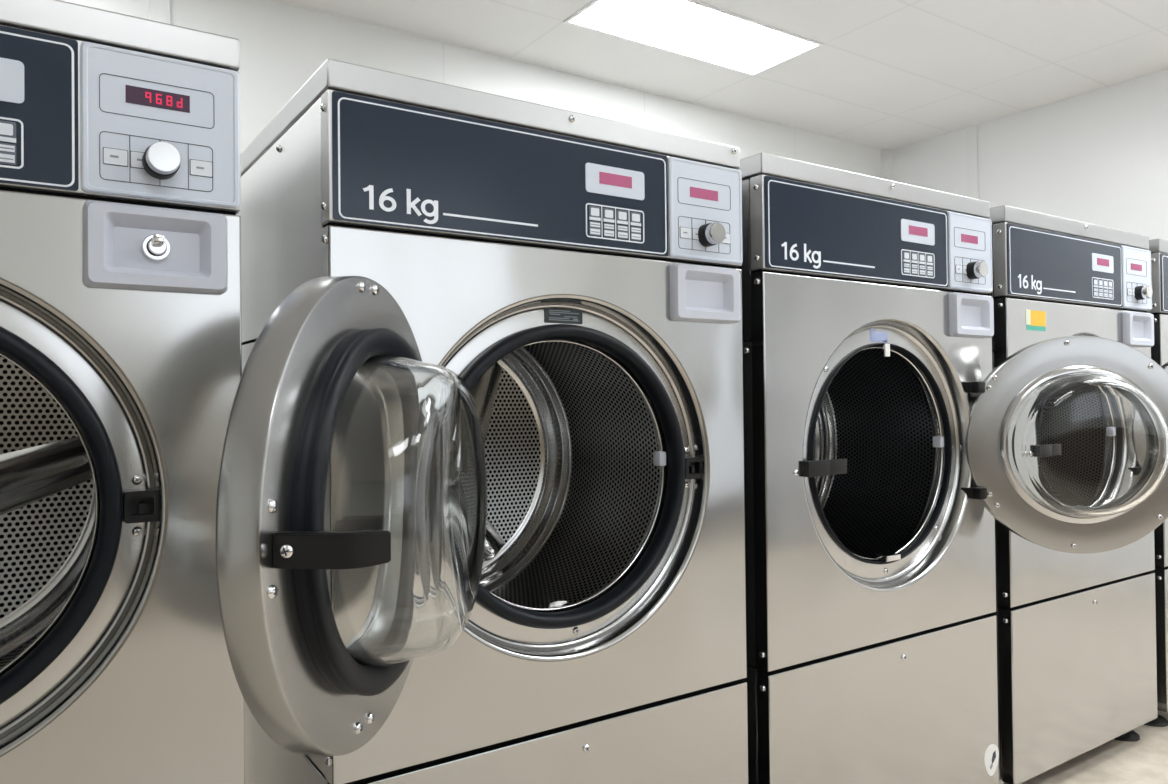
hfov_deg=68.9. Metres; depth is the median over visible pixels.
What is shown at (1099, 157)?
wall
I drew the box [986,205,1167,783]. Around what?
washing machine
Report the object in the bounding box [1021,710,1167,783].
floor
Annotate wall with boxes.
[61,0,880,177]
[893,69,1167,239]
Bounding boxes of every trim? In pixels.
[149,0,169,23]
[881,148,892,180]
[966,124,978,198]
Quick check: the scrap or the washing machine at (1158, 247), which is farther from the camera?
the washing machine at (1158, 247)
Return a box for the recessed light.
[563,0,823,75]
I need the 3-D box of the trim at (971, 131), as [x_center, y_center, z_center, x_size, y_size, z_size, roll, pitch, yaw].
[2.443,-0.301,5.319,0.012,2.730,0.070,0,-1,-34]
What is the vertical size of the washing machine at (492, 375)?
1.514 m
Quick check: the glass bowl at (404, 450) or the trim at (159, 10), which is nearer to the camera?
the glass bowl at (404, 450)
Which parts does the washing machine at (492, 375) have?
panel, door, lid, panel, panel, data plate, dial knob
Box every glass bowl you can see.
[324,355,486,665]
[1007,372,1167,517]
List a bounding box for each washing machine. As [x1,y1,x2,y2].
[0,0,244,783]
[216,59,747,783]
[736,153,1167,783]
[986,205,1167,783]
[1144,238,1167,726]
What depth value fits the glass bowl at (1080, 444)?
1.91 m
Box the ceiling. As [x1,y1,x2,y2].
[272,0,1167,149]
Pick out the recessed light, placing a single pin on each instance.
(692, 29)
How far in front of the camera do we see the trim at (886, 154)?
5.80 m
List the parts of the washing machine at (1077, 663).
panel, lid, panel, panel, dial knob, door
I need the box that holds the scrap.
[548,601,566,607]
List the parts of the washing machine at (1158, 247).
lid, panel, panel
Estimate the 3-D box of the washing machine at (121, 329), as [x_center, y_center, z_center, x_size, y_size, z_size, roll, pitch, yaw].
[-1.019,0.298,1.054,1.016,1.514,1.488,0,-1,-34]
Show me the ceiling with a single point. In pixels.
(891, 74)
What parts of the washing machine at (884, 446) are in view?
panel, lid, panel, panel, dial knob, door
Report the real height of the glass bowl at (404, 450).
0.339 m
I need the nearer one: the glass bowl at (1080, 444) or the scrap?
the scrap
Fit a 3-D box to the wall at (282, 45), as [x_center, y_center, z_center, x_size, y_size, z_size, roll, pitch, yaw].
[-1.184,-0.279,3.697,7.840,2.730,0.100,0,-1,-34]
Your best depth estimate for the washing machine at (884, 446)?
1.91 m

